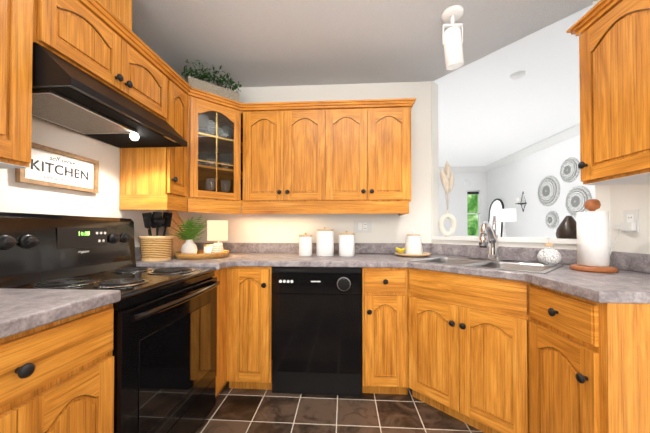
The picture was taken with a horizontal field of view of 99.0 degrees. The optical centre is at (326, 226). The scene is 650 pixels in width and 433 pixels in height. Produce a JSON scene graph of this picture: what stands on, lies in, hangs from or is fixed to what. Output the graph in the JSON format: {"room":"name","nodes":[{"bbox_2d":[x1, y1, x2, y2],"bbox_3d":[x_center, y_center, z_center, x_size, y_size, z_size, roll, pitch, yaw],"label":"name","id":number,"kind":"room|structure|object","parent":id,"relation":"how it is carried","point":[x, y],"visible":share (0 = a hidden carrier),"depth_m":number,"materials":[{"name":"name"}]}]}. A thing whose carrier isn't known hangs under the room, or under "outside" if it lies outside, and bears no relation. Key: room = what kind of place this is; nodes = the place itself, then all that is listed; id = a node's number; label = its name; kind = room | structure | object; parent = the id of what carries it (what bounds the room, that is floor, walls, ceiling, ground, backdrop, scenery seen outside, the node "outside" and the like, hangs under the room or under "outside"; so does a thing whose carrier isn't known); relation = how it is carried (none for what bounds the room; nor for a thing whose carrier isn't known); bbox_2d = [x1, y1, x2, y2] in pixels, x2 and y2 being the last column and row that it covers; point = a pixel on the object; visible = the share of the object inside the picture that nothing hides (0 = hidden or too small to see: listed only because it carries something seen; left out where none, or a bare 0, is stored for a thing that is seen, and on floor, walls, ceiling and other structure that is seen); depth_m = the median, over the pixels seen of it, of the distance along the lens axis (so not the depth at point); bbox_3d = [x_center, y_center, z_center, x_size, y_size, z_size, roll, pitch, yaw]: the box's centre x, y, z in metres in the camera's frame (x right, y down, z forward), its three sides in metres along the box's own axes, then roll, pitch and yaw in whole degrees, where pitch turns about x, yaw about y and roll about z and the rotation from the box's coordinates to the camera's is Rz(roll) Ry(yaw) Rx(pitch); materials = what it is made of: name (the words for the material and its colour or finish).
{"room":"kitchen","nodes":[
{"label":"kitchen","id":0,"kind":"room"},
{"bbox_2d":[0,116,190,246],"bbox_3d":[-1.458,-0.097,0.380,0.120,2.430,4.655,0,-1,4],"label":"wall","id":1,"kind":"structure","parent":0,"point":[17,197],"depth_m":1.46,"materials":[{"name":"paint"}]},
{"bbox_2d":[0,0,43,168],"bbox_3d":[-1.212,-0.598,0.706,0.320,0.768,0.585,0,-1,4],"label":"upper cabinet","id":2,"kind":"object","parent":1,"relation":"attached to","point":[21,21],"depth_m":0.93,"materials":[{"name":"brown wood"}]},
{"bbox_2d":[15,142,98,192],"bbox_3d":[-1.322,-0.284,1.391,0.022,0.185,0.385,0,-1,4],"label":"kitchen sign","id":3,"kind":"object","parent":1,"relation":"attached to","point":[53,167],"visible":0.98,"depth_m":1.38,"materials":[{"name":"wood"}]},
{"bbox_2d":[44,0,127,95],"bbox_3d":[-1.182,-0.981,1.192,0.320,0.638,0.370,0,-1,4],"label":"upper cabinet","id":4,"kind":"object","parent":1,"relation":"attached to","point":[91,35],"depth_m":1.21,"materials":[{"name":"brown wood"}]},
{"bbox_2d":[32,42,186,147],"bbox_3d":[-1.109,-0.560,1.369,0.446,0.196,0.736,0,-1,4],"label":"range hood","id":5,"kind":"object","parent":1,"relation":"attached to","point":[67,95],"visible":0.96,"depth_m":1.21,"materials":[{"name":"black metal"}]},
{"bbox_2d":[135,248,140,259],"bbox_3d":[-1.317,0.180,1.484,0.020,0.091,2.183,0,-1,4],"label":"backsplash","id":6,"kind":"structure","parent":1,"relation":"attached to","point":[137,250],"depth_m":1.88,"materials":[{"name":"grey stone"}]},
{"bbox_2d":[125,0,171,122],"bbox_3d":[-1.159,-0.976,1.562,0.320,0.638,0.370,0,-1,4],"label":"upper cabinet","id":7,"kind":"object","parent":1,"relation":"attached to","point":[149,75],"depth_m":1.54,"materials":[{"name":"brown wood"}]},
{"bbox_2d":[120,69,199,199],"bbox_3d":[-1.117,-0.584,1.883,0.363,0.768,0.277,0,-1,4],"label":"upper cabinet","id":8,"kind":"object","parent":1,"relation":"attached to","point":[146,173],"depth_m":1.76,"materials":[{"name":"brown wood"}]},
{"bbox_2d":[196,100,239,195],"bbox_3d":[-0.832,-0.564,2.094,0.276,0.619,0.276,0,-1,4],"label":"upper cabinet","id":9,"kind":"object","parent":0,"relation":"attached to","point":[220,148],"depth_m":2.19,"materials":[{"name":"brown wood"}]},
{"bbox_2d":[181,60,241,101],"bbox_3d":[-0.889,-1.120,2.157,0.440,0.283,0.176,1,-1,-42],"label":"pot","id":10,"kind":"object","parent":9,"relation":"on","point":[199,83],"visible":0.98,"depth_m":2.12,"materials":[{"name":"wicker"}]},
{"bbox_2d":[198,120,229,192],"bbox_3d":[-1.008,-0.543,2.309,0.326,0.658,0.324,0,-1,4],"label":"glassware","id":11,"kind":"object","parent":9,"relation":"in","point":[210,129],"depth_m":2.37,"materials":[{"name":"clear glass"}]},
{"bbox_2d":[191,81,430,253],"bbox_3d":[-0.167,-0.071,2.572,2.185,2.430,0.120,0,-1,4],"label":"wall","id":12,"kind":"structure","parent":0,"point":[291,228],"depth_m":2.49,"materials":[{"name":"paint"}]},
{"bbox_2d":[232,100,335,207],"bbox_3d":[-0.334,-0.579,2.338,0.784,0.768,0.368,0,-1,4],"label":"upper cabinet","id":13,"kind":"object","parent":12,"relation":"attached to","point":[288,149],"depth_m":2.20,"materials":[{"name":"brown wood"}]},
{"bbox_2d":[196,244,431,251],"bbox_3d":[-0.165,0.192,2.497,2.154,0.091,0.019,0,-1,4],"label":"backsplash","id":14,"kind":"structure","parent":12,"relation":"attached to","point":[230,247],"depth_m":2.50,"materials":[{"name":"grey stone"}]},
{"bbox_2d":[354,220,371,232],"bbox_3d":[0.321,-0.002,2.475,0.160,0.114,0.008,0,-1,4],"label":"electrical outlet","id":15,"kind":"object","parent":12,"relation":"attached to","point":[362,226],"visible":1,"depth_m":2.47,"materials":[{"name":"plastic"}]},
{"bbox_2d":[336,100,415,207],"bbox_3d":[0.302,-0.579,2.320,0.728,0.768,0.325,0,-1,4],"label":"upper cabinet","id":16,"kind":"object","parent":12,"relation":"attached to","point":[373,137],"depth_m":2.16,"materials":[{"name":"brown wood"}]},
{"bbox_2d":[195,381,483,432],"bbox_3d":[1.165,1.174,2.981,7.200,0.050,10.200,0,-1,4],"label":"floor","id":17,"kind":"structure","parent":0,"point":[234,410],"depth_m":1.68,"materials":[{"name":"tile"}]},
{"bbox_2d":[0,324,55,432],"bbox_3d":[-1.067,0.689,0.569,0.624,0.865,0.359,0,-1,4],"label":"base cabinet","id":18,"kind":"object","parent":17,"relation":"on","point":[28,361],"depth_m":0.70,"materials":[{"name":"brown wood"}]},
{"bbox_2d":[56,304,113,432],"bbox_3d":[-1.052,0.692,0.807,0.624,0.865,0.358,0,-1,4],"label":"base cabinet","id":19,"kind":"object","parent":17,"relation":"on","point":[84,344],"depth_m":0.85,"materials":[{"name":"brown wood"}]},
{"bbox_2d":[0,288,120,339],"bbox_3d":[-1.055,0.237,0.683,0.638,0.041,0.617,0,-1,4],"label":"countertop","id":20,"kind":"structure","parent":19,"relation":"on","point":[21,310],"depth_m":0.80,"materials":[{"name":"grey stone"}]},
{"bbox_2d":[0,212,219,432],"bbox_3d":[-0.983,0.538,1.365,0.681,1.185,0.751,0,-1,4],"label":"range","id":21,"kind":"object","parent":17,"relation":"on","point":[164,352],"visible":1,"depth_m":1.25,"materials":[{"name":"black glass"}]},
{"bbox_2d":[216,300,227,396],"bbox_3d":[-0.979,0.707,2.145,0.604,0.865,0.801,0,-1,4],"label":"base cabinet","id":22,"kind":"object","parent":17,"relation":"on","point":[222,305],"depth_m":1.85,"materials":[{"name":"brown wood"}]},
{"bbox_2d":[228,300,271,389],"bbox_3d":[-0.517,0.708,2.198,0.312,0.865,0.620,0,-1,4],"label":"base cabinet","id":23,"kind":"object","parent":17,"relation":"on","point":[249,321],"depth_m":1.89,"materials":[{"name":"brown wood"}]},
{"bbox_2d":[272,267,361,395],"bbox_3d":[-0.054,0.709,2.129,0.610,0.860,0.610,0,-1,4],"label":"dishwasher","id":24,"kind":"object","parent":17,"relation":"on","point":[317,330],"visible":0.98,"depth_m":1.86,"materials":[{"name":"black metal"}]},
{"bbox_2d":[362,300,423,401],"bbox_3d":[0.433,0.707,2.115,0.354,0.865,0.669,0,-1,4],"label":"base cabinet","id":25,"kind":"object","parent":17,"relation":"on","point":[392,330],"depth_m":1.83,"materials":[{"name":"brown wood"}]},
{"bbox_2d":[420,308,475,411],"bbox_3d":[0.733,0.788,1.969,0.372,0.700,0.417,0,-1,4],"label":"base cabinet","id":26,"kind":"object","parent":17,"relation":"on","point":[449,350],"depth_m":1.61,"materials":[{"name":"brown wood"}]},
{"bbox_2d":[488,199,503,236],"bbox_3d":[3.668,0.287,6.072,0.155,1.796,0.560,0,-1,4],"label":"arched floor mirror","id":27,"kind":"object","parent":17,"relation":"on","point":[497,204],"visible":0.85,"depth_m":5.99,"materials":[{"name":"clear glass"}]},
{"bbox_2d":[476,304,515,432],"bbox_3d":[1.141,0.782,1.507,0.417,0.700,0.372,0,-1,4],"label":"base cabinet","id":28,"kind":"object","parent":17,"relation":"on","point":[495,339],"depth_m":1.43,"materials":[{"name":"brown wood"}]},
{"bbox_2d":[508,304,649,432],"bbox_3d":[1.228,0.696,1.149,0.635,0.865,0.442,0,-1,4],"label":"base cabinet","id":29,"kind":"object","parent":17,"relation":"on","point":[564,348],"depth_m":1.02,"materials":[{"name":"brown wood"}]},
{"bbox_2d":[136,252,649,303],"bbox_3d":[0.137,0.260,1.737,2.888,0.063,1.493,0,-1,4],"label":"countertop","id":30,"kind":"structure","parent":29,"relation":"on","point":[241,275],"depth_m":1.72,"materials":[{"name":"grey stone"}]},
{"bbox_2d":[139,235,173,261],"bbox_3d":[-1.169,0.146,1.910,0.206,0.168,0.206,0,-1,4],"label":"utensil basket","id":31,"kind":"object","parent":30,"relation":"on","point":[155,248],"visible":1,"depth_m":1.83,"materials":[{"name":"wicker"}]},
{"bbox_2d":[142,212,172,235],"bbox_3d":[-1.171,0.058,1.903,0.168,0.320,0.108,0,-1,4],"label":"utensils","id":32,"kind":"object","parent":31,"relation":"in","point":[156,220],"visible":0.81,"depth_m":1.90,"materials":[{"name":"black plastic"}]},
{"bbox_2d":[166,211,185,256],"bbox_3d":[-1.217,0.048,2.260,0.074,0.373,0.240,0,-1,4],"label":"cutting board","id":33,"kind":"object","parent":30,"relation":"on","point":[177,244],"visible":0.45,"depth_m":2.23,"materials":[{"name":"brown wood"}]},
{"bbox_2d":[174,250,228,259],"bbox_3d":[-0.953,0.212,2.131,0.388,0.042,0.388,0,-1,4],"label":"rattan tray","id":34,"kind":"object","parent":30,"relation":"on","point":[200,254],"visible":0.85,"depth_m":1.98,"materials":[{"name":"brown wicker"}]},
{"bbox_2d":[170,216,206,253],"bbox_3d":[-1.025,0.069,2.170,0.321,0.312,0.438,0,-1,4],"label":"vase","id":35,"kind":"object","parent":34,"relation":"on","point":[189,235],"visible":1,"depth_m":2.07,"materials":[{"name":"ceramic"}]},
{"bbox_2d":[203,244,212,252],"bbox_3d":[-0.943,0.185,2.216,0.076,0.082,0.076,0,-1,4],"label":"candle jar","id":36,"kind":"object","parent":34,"relation":"on","point":[207,248],"visible":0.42,"depth_m":2.18,"materials":[{"name":"white ceramic"}]},
{"bbox_2d":[207,220,227,252],"bbox_3d":[-0.846,0.089,2.156,0.151,0.272,0.151,0,-1,4],"label":"table lamp","id":37,"kind":"object","parent":34,"relation":"on","point":[217,230],"visible":0.92,"depth_m":2.10,"materials":[{"name":"white fabric"}]},
{"bbox_2d":[299,233,311,255],"bbox_3d":[-0.170,0.141,2.234,0.108,0.187,0.108,0,-1,4],"label":"canister","id":38,"kind":"object","parent":30,"relation":"on","point":[305,244],"visible":1,"depth_m":2.19,"materials":[{"name":"white ceramic"}]},
{"bbox_2d":[316,227,333,256],"bbox_3d":[-0.013,0.118,2.234,0.142,0.232,0.142,0,-1,4],"label":"canister","id":39,"kind":"object","parent":30,"relation":"on","point":[324,242],"visible":1,"depth_m":2.17,"materials":[{"name":"white ceramic"}]},
{"bbox_2d":[339,231,354,256],"bbox_3d":[0.160,0.133,2.219,0.128,0.202,0.128,0,-1,4],"label":"canister","id":40,"kind":"object","parent":30,"relation":"on","point":[346,244],"visible":1,"depth_m":2.16,"materials":[{"name":"white ceramic"}]},
{"bbox_2d":[395,252,430,256],"bbox_3d":[0.688,0.222,2.225,0.286,0.024,0.286,0,-1,4],"label":"plate","id":41,"kind":"object","parent":30,"relation":"on","point":[425,254],"visible":0.81,"depth_m":2.11,"materials":[{"name":"beige wood"}]},
{"bbox_2d":[396,247,404,253],"bbox_3d":[0.584,0.190,2.202,0.060,0.049,0.112,0,-1,4],"label":"bananas","id":42,"kind":"object","parent":41,"relation":"on","point":[399,250],"visible":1,"depth_m":2.16,"materials":[{"name":"yellow food"}]},
{"bbox_2d":[404,229,423,253],"bbox_3d":[0.699,0.122,2.235,0.154,0.200,0.154,0,-1,4],"label":"canister","id":43,"kind":"object","parent":41,"relation":"on","point":[413,244],"visible":0.85,"depth_m":2.18,"materials":[{"name":"white ceramic"}]},
{"bbox_2d":[409,256,563,273],"bbox_3d":[0.978,0.310,1.751,0.500,0.170,0.730,1,-1,-41],"label":"sink basin","id":44,"kind":"object","parent":30,"relation":"in","point":[532,267],"visible":0.19,"depth_m":1.78,"materials":[{"name":"silver metal"}]},
{"bbox_2d":[468,216,521,261],"bbox_3d":[1.126,0.075,1.884,0.290,0.301,0.290,0,-1,4],"label":"faucet","id":45,"kind":"object","parent":30,"relation":"on","point":[487,231],"visible":1,"depth_m":1.85,"materials":[{"name":"silver metal"}]},
{"bbox_2d":[537,237,561,266],"bbox_3d":[1.284,0.143,1.603,0.110,0.167,0.110,0,-1,4],"label":"soap dispenser","id":46,"kind":"object","parent":30,"relation":"on","point":[548,255],"visible":0.98,"depth_m":1.57,"materials":[{"name":"white ceramic"}]},
{"bbox_2d":[569,199,618,272],"bbox_3d":[1.368,0.041,1.428,0.184,0.367,0.184,0,-1,4],"label":"paper towel holder","id":47,"kind":"object","parent":30,"relation":"on","point":[593,245],"visible":1,"depth_m":1.38,"materials":[{"name":"white paper"}]},
{"bbox_2d":[132,0,596,87],"bbox_3d":[0.047,-1.393,0.302,3.135,0.160,4.655,0,-1,4],"label":"ceiling","id":48,"kind":"structure","parent":0,"point":[257,43],"depth_m":1.87,"materials":[{"name":"white paint"}]},
{"bbox_2d":[441,5,463,69],"bbox_3d":[0.765,-1.132,1.681,0.131,0.326,0.126,0,-1,4],"label":"spotlight fixture","id":49,"kind":"object","parent":48,"relation":"attached to","point":[452,38],"visible":1,"depth_m":1.65,"materials":[{"name":"white metal"}]},
{"bbox_2d":[439,172,487,235],"bbox_3d":[3.044,-0.108,6.646,1.500,2.600,0.120,0,-1,4],"label":"wall","id":50,"kind":"structure","parent":0,"point":[457,200],"depth_m":6.58,"materials":[{"name":"paint"}]},
{"bbox_2d":[439,166,484,172],"bbox_3d":[2.977,-1.349,6.550,1.380,0.120,0.110,0,-1,4],"label":"crown molding","id":51,"kind":"structure","parent":50,"relation":"attached to","point":[454,168],"depth_m":6.51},
{"bbox_2d":[466,190,479,236],"bbox_3d":[3.472,-0.308,6.600,0.320,1.100,0.065,0,-1,4],"label":"living room window","id":52,"kind":"structure","parent":50,"relation":"in","point":[474,192],"depth_m":6.58,"materials":[{"name":"glass"}]},
{"bbox_2d":[416,300,511,319],"bbox_3d":[0.773,0.442,1.596,0.443,0.031,0.442,0,-1,4],"label":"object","id":53,"kind":"structure","parent":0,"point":[437,311],"depth_m":1.55,"materials":[{"name":"orange wood"}]},
{"bbox_2d":[491,209,515,236],"bbox_3d":[2.772,0.449,4.342,0.500,1.437,0.500,0,-1,4],"label":"table lamp","id":54,"kind":"object","parent":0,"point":[505,215],"visible":0.44,"depth_m":4.22,"materials":[{"name":"white fabric"}]},
{"bbox_2d":[433,5,592,166],"bbox_3d":[1.779,-1.489,4.026,4.100,0.100,5.900,0,-1,4],"label":"ceiling","id":55,"kind":"structure","parent":0,"point":[490,110],"depth_m":3.14,"materials":[{"name":"white paint"}]},
{"bbox_2d":[510,71,524,79],"bbox_3d":[1.823,-1.439,2.650,0.120,0.030,0.120,0,-1,4],"label":"smoke detector","id":56,"kind":"object","parent":55,"relation":"attached to","point":[517,75],"visible":0.98,"depth_m":2.63,"materials":[{"name":"white plastic"}]},
{"bbox_2d":[431,0,610,265],"bbox_3d":[1.297,-0.077,2.010,0.100,2.430,1.185,0,-1,-36],"label":"wall","id":57,"kind":"structure","parent":0,"point":[602,194],"depth_m":2.44,"materials":[{"name":"paint"}]},
{"bbox_2d":[431,236,576,243],"bbox_3d":[1.274,0.093,2.040,0.130,0.030,1.043,0,-1,-36],"label":"trim","id":58,"kind":"structure","parent":57,"relation":"on","point":[529,240],"depth_m":1.91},
{"bbox_2d":[438,160,456,235],"bbox_3d":[1.028,-0.240,2.343,0.154,0.642,0.127,0,-1,4],"label":"ring vase","id":59,"kind":"object","parent":58,"relation":"on","point":[447,177],"visible":1,"depth_m":2.34,"materials":[{"name":"ceramic"}]},
{"bbox_2d":[556,216,576,238],"bbox_3d":[1.504,0.002,1.724,0.127,0.142,0.128,0,-1,4],"label":"vase","id":60,"kind":"object","parent":58,"relation":"on","point":[567,228],"visible":0.88,"depth_m":1.69,"materials":[{"name":"brown ceramic"}]},
{"bbox_2d":[611,252,649,271],"bbox_3d":[1.543,0.177,1.210,0.020,0.091,0.615,0,-1,4],"label":"backsplash","id":61,"kind":"structure","parent":57,"relation":"attached to","point":[635,262],"depth_m":1.41,"materials":[{"name":"grey stone"}]},
{"bbox_2d":[487,135,594,237],"bbox_3d":[3.676,-0.142,3.742,0.120,2.600,6.000,0,-1,4],"label":"wall","id":62,"kind":"structure","parent":0,"point":[508,184],"depth_m":4.98,"materials":[{"name":"paint"}]},
{"bbox_2d":[516,192,526,211],"bbox_3d":[3.633,-0.476,5.231,0.145,0.387,0.180,0,-1,4],"label":"candle sconce","id":63,"kind":"object","parent":62,"relation":"attached to","point":[517,200],"visible":0.98,"depth_m":5.21,"materials":[{"name":"metal"}]},
{"bbox_2d":[484,123,579,171],"bbox_3d":[3.555,-1.383,3.664,0.110,0.120,5.800,0,-1,4],"label":"crown molding","id":64,"kind":"structure","parent":62,"relation":"attached to","point":[564,135],"depth_m":4.74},
{"bbox_2d":[538,176,559,205],"bbox_3d":[3.646,-0.590,4.591,0.040,0.500,0.500,0,-1,4],"label":"hanging basket","id":65,"kind":"object","parent":62,"relation":"attached to","point":[548,190],"visible":1,"depth_m":4.54,"materials":[{"name":"grey wicker"}]},
{"bbox_2d":[546,211,558,228],"bbox_3d":[3.641,-0.110,4.505,0.040,0.290,0.290,0,-1,4],"label":"hanging basket","id":66,"kind":"object","parent":62,"relation":"attached to","point":[552,219],"visible":1,"depth_m":4.46,"materials":[{"name":"grey wicker"}]},
{"bbox_2d":[560,157,579,182],"bbox_3d":[3.619,-0.847,4.154,0.040,0.370,0.370,0,-1,4],"label":"hanging basket","id":67,"kind":"object","parent":62,"relation":"attached to","point":[569,170],"visible":0.96,"depth_m":4.11,"materials":[{"name":"grey wicker"}]},
{"bbox_2d":[565,186,591,216],"bbox_3d":[3.610,-0.363,4.009,0.040,0.450,0.450,0,-1,4],"label":"hanging basket","id":68,"kind":"object","parent":62,"relation":"attached to","point":[577,197],"visible":0.83,"depth_m":3.99,"materials":[{"name":"grey wicker"}]},
{"bbox_2d":[610,185,649,253],"bbox_3d":[1.521,-0.104,-0.296,0.120,2.430,3.675,0,-1,4],"label":"wall","id":69,"kind":"structure","parent":0,"point":[628,197],"depth_m":1.43,"materials":[{"name":"paint"}]},
{"bbox_2d":[572,0,649,184],"bbox_3d":[1.382,-0.593,1.124,0.325,0.768,0.460,0,-1,4],"label":"upper cabinet","id":70,"kind":"object","parent":69,"relation":"attached to","point":[613,37],"depth_m":1.19,"materials":[{"name":"brown wood"}]},
{"bbox_2d":[613,209,638,231],"bbox_3d":[1.554,-0.029,1.448,0.030,0.114,0.110,0,-1,4],"label":"electrical outlet","id":71,"kind":"object","parent":69,"relation":"attached to","point":[630,221],"visible":1,"depth_m":1.42,"materials":[{"name":"plastic"}]},
{"bbox_2d":[610,229,619,254],"bbox_3d":[1.542,0.102,1.494,0.005,0.192,0.063,1,-1,-37],"label":"cable","id":72,"kind":"object","parent":71,"relation":"attached to","point":[615,241],"visible":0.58,"depth_m":1.49,"materials":[{"name":"plastic"}]},
{"bbox_2d":[644,0,649,175],"bbox_3d":[1.361,-0.597,0.784,0.325,0.768,0.460,0,-1,4],"label":"upper cabinet","id":73,"kind":"object","parent":69,"relation":"attached to","point":[646,2],"depth_m":1.05,"materials":[{"name":"brown wood"}]},
{"label":"outside","id":74,"kind":"structure","parent":0,"visible":0},
{"bbox_2d":[467,194,477,235],"bbox_3d":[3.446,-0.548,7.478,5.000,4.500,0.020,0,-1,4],"label":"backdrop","id":75,"kind":"structure","parent":74,"point":[472,207],"depth_m":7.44,"materials":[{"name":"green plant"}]}
]}

